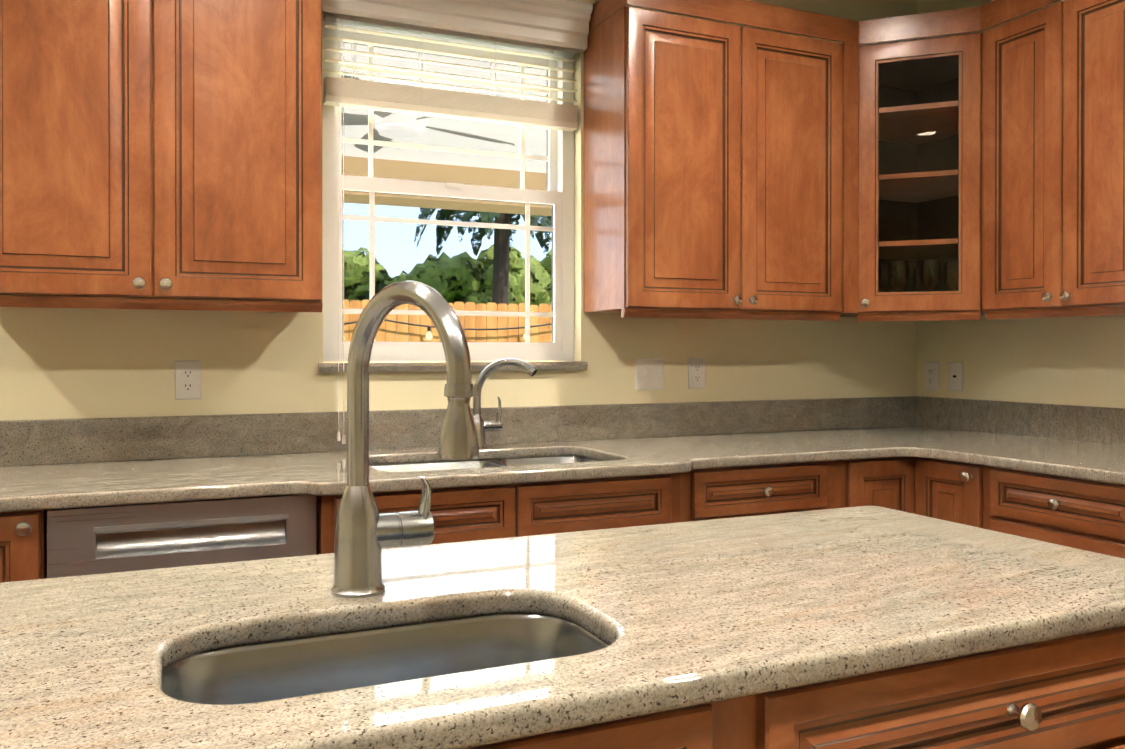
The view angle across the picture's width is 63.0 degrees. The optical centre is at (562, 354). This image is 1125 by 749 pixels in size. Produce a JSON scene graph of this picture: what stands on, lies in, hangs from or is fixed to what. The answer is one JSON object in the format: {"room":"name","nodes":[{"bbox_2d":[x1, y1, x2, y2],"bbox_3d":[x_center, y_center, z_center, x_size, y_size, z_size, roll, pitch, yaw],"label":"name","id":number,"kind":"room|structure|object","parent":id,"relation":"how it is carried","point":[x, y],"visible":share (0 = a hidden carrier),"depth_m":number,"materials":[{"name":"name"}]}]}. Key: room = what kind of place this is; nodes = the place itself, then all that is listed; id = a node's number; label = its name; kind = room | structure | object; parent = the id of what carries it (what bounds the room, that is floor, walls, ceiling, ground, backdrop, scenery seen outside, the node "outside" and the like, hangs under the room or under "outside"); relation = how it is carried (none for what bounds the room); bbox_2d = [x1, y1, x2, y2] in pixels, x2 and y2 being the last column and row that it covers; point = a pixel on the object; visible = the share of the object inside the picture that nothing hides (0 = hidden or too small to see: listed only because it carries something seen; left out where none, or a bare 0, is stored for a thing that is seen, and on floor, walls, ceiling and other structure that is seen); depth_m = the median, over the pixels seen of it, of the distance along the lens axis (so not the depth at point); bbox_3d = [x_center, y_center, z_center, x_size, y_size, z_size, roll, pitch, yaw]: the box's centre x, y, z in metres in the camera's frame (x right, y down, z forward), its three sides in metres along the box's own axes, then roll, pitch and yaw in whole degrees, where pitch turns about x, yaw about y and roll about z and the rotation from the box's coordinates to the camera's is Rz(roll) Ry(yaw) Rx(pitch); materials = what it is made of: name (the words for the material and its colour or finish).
{"room":"kitchen","nodes":[
{"label":"kitchen","id":0,"kind":"room"},
{"bbox_2d":[0,0,916,420],"bbox_3d":[-1.393,-0.159,2.699,6.615,2.750,0.160,0,0,-24],"label":"wall","id":1,"kind":"structure","parent":0,"point":[66,362],"depth_m":3.02,"materials":[{"name":"beige paint"}]},
{"bbox_2d":[0,0,322,311],"bbox_3d":[-1.131,-0.625,2.527,0.876,1.010,0.361,0,0,-24],"label":"upper cabinet","id":2,"kind":"object","parent":1,"relation":"attached to","point":[160,154],"visible":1,"depth_m":2.40,"materials":[{"name":"brown wood"}]},
{"bbox_2d":[175,360,200,399],"bbox_3d":[-1.116,0.075,2.732,0.072,0.116,0.008,0,0,-24],"label":"electrical outlet","id":3,"kind":"object","parent":1,"relation":"attached to","point":[187,379],"visible":1,"depth_m":2.73,"materials":[{"name":"white plastic"}]},
{"bbox_2d":[336,17,345,443],"bbox_3d":[-0.703,-0.397,2.899,0.027,1.356,0.044,0,0,-24],"label":"blind cord","id":4,"kind":"object","parent":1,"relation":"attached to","point":[339,438],"visible":1,"depth_m":2.88,"materials":[{"name":"white fabric"}]},
{"bbox_2d":[323,12,573,361],"bbox_3d":[-0.385,-0.546,3.167,0.896,1.136,0.087,0,0,-24],"label":"window","id":5,"kind":"structure","parent":1,"relation":"in","point":[471,223],"depth_m":3.16,"materials":[{"name":"glass"}]},
{"bbox_2d":[323,12,577,131],"bbox_3d":[-0.357,-0.957,3.103,0.880,0.308,0.052,0,0,-24],"label":"window blind","id":6,"kind":"object","parent":5,"relation":"attached to","point":[392,98],"visible":0.94,"depth_m":3.08,"materials":[{"name":"beige plastic"}]},
{"bbox_2d":[318,361,587,371],"bbox_3d":[-0.352,0.040,3.096,0.930,0.030,0.084,0,0,-24],"label":"window sill","id":7,"kind":"structure","parent":1,"relation":"attached to","point":[430,366],"depth_m":3.02,"materials":[{"name":"stone"}]},
{"bbox_2d":[322,0,592,52],"bbox_3d":[-0.334,-1.145,3.027,0.920,0.150,0.095,0,0,-24],"label":"window valance","id":8,"kind":"object","parent":1,"relation":"attached to","point":[562,23],"visible":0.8,"depth_m":3.06,"materials":[{"name":"white plastic"}]},
{"bbox_2d":[635,358,663,389],"bbox_3d":[0.324,0.071,3.373,0.118,0.116,0.016,0,0,-24],"label":"light switch","id":9,"kind":"object","parent":1,"relation":"attached to","point":[649,373],"visible":1,"depth_m":3.37,"materials":[{"name":"white plastic"}]},
{"bbox_2d":[688,358,704,388],"bbox_3d":[0.507,0.069,3.459,0.072,0.116,0.008,0,0,-24],"label":"electrical outlet","id":10,"kind":"object","parent":1,"relation":"attached to","point":[696,372],"visible":1,"depth_m":3.46,"materials":[{"name":"white plastic"}]},
{"bbox_2d":[584,6,841,320],"bbox_3d":[0.554,-0.628,3.282,0.888,1.010,0.361,0,0,-24],"label":"upper cabinet","id":11,"kind":"object","parent":1,"relation":"attached to","point":[712,169],"visible":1,"depth_m":3.13,"materials":[{"name":"brown wood"}]},
{"bbox_2d":[589,0,1059,44],"bbox_3d":[1.180,-1.172,2.388,1.305,0.085,2.496,0,0,-24],"label":"crown molding","id":12,"kind":"structure","parent":1,"relation":"attached to","point":[833,28],"depth_m":3.21,"materials":[{"name":"brown wood"}]},
{"bbox_2d":[840,32,987,320],"bbox_3d":[1.326,-0.629,3.487,0.681,1.010,0.618,0,0,-24],"label":"upper cabinet","id":13,"kind":"object","parent":1,"relation":"attached to","point":[912,170],"visible":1,"depth_m":3.35,"materials":[{"name":"brown wood"}]},
{"bbox_2d":[917,0,1124,407],"bbox_3d":[2.885,-0.151,1.044,0.160,2.750,6.360,0,0,-24],"label":"wall","id":14,"kind":"structure","parent":0,"point":[1079,361],"depth_m":3.42,"materials":[{"name":"beige paint"}]},
{"bbox_2d":[925,362,938,389],"bbox_3d":[1.542,0.089,3.835,0.008,0.116,0.072,0,0,-24],"label":"electrical outlet","id":15,"kind":"object","parent":14,"relation":"attached to","point":[931,375],"visible":1,"depth_m":3.83,"materials":[{"name":"white plastic"}]},
{"bbox_2d":[948,362,962,390],"bbox_3d":[1.590,0.088,3.719,0.015,0.116,0.072,0,0,-24],"label":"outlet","id":16,"kind":"object","parent":14,"relation":"attached to","point":[955,376],"visible":1,"depth_m":3.72,"materials":[{"name":"white plastic"}]},
{"bbox_2d":[983,0,1124,319],"bbox_3d":[1.726,-0.627,2.987,0.361,1.010,0.612,0,0,-24],"label":"upper cabinet","id":17,"kind":"object","parent":14,"relation":"attached to","point":[1054,173],"visible":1,"depth_m":2.94,"materials":[{"name":"brown wood"}]},
{"bbox_3d":[-0.093,1.290,-0.196,6.615,0.120,6.520,0,0,-24],"label":"floor","id":18,"kind":"structure","parent":0,"visible":0},
{"bbox_2d":[0,509,47,582],"bbox_3d":[-1.490,0.780,2.225,0.464,0.876,0.627,0,0,-24],"label":"base cabinet","id":19,"kind":"object","parent":18,"relation":"on","point":[23,534],"depth_m":2.02,"materials":[{"name":"brown wood"}]},
{"bbox_2d":[0,396,975,511],"bbox_3d":[-0.404,0.366,2.667,4.513,0.368,0.708,0,0,-24],"label":"countertop","id":20,"kind":"structure","parent":19,"relation":"on","point":[45,464],"depth_m":2.80,"materials":[{"name":"stone"}]},
{"bbox_2d":[472,358,536,448],"bbox_3d":[-0.198,0.157,2.971,0.192,0.295,0.178,0,0,-24],"label":"faucet","id":21,"kind":"object","parent":20,"relation":"on","point":[482,426],"visible":0.88,"depth_m":2.98,"materials":[{"name":"silver metal"}]},
{"bbox_2d":[47,494,315,577],"bbox_3d":[-0.993,0.781,2.416,0.582,0.874,0.592,0,0,-24],"label":"dishwasher","id":22,"kind":"object","parent":18,"relation":"on","point":[105,539],"visible":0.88,"depth_m":2.15,"materials":[{"name":"silver metal"}]},
{"bbox_2d":[572,460,847,531],"bbox_3d":[0.475,0.776,3.098,0.632,0.876,0.641,0,0,-24],"label":"base cabinet","id":23,"kind":"object","parent":18,"relation":"on","point":[726,492],"depth_m":2.75,"materials":[{"name":"brown wood"}]},
{"bbox_2d":[494,626,1124,748],"bbox_3d":[0.401,0.784,1.414,0.784,0.876,0.682,0,0,-24],"label":"base cabinet","id":24,"kind":"object","parent":18,"relation":"on","point":[1065,693],"depth_m":1.05,"materials":[{"name":"brown wood"}]},
{"bbox_2d":[0,506,1124,748],"bbox_3d":[-0.570,0.431,0.972,2.984,0.233,0.710,0,0,-24],"label":"countertop","id":25,"kind":"structure","parent":24,"relation":"on","point":[460,644],"depth_m":1.12,"materials":[{"name":"stone"}]},
{"bbox_2d":[331,280,479,597],"bbox_3d":[-0.202,0.111,1.143,0.137,0.405,0.251,0,0,-24],"label":"island faucet","id":26,"kind":"object","parent":25,"relation":"on","point":[366,532],"visible":1,"depth_m":1.19,"materials":[{"name":"silver metal"}]},
{"bbox_2d":[848,457,914,513],"bbox_3d":[0.913,0.775,3.301,0.334,0.876,0.627,0,0,-24],"label":"base cabinet","id":27,"kind":"object","parent":18,"relation":"on","point":[887,482],"depth_m":3.03,"materials":[{"name":"brown wood"}]},
{"bbox_2d":[914,457,985,527],"bbox_3d":[1.525,0.776,3.087,0.648,0.876,0.303,0,0,-24],"label":"base cabinet","id":28,"kind":"object","parent":18,"relation":"on","point":[952,491],"depth_m":2.93,"materials":[{"name":"brown wood"}]},
{"bbox_2d":[982,466,1124,558],"bbox_3d":[1.693,0.778,2.714,0.648,0.876,0.515,0,0,-24],"label":"base cabinet","id":29,"kind":"object","parent":18,"relation":"on","point":[1084,514],"depth_m":2.58,"materials":[{"name":"brown wood"}]},
{"bbox_2d":[920,400,1124,484],"bbox_3d":[2.136,0.264,1.658,0.703,0.157,3.270,0,0,-24],"label":"countertop","id":30,"kind":"structure","parent":29,"relation":"on","point":[1073,441],"depth_m":3.16,"materials":[{"name":"stone"}]}
]}

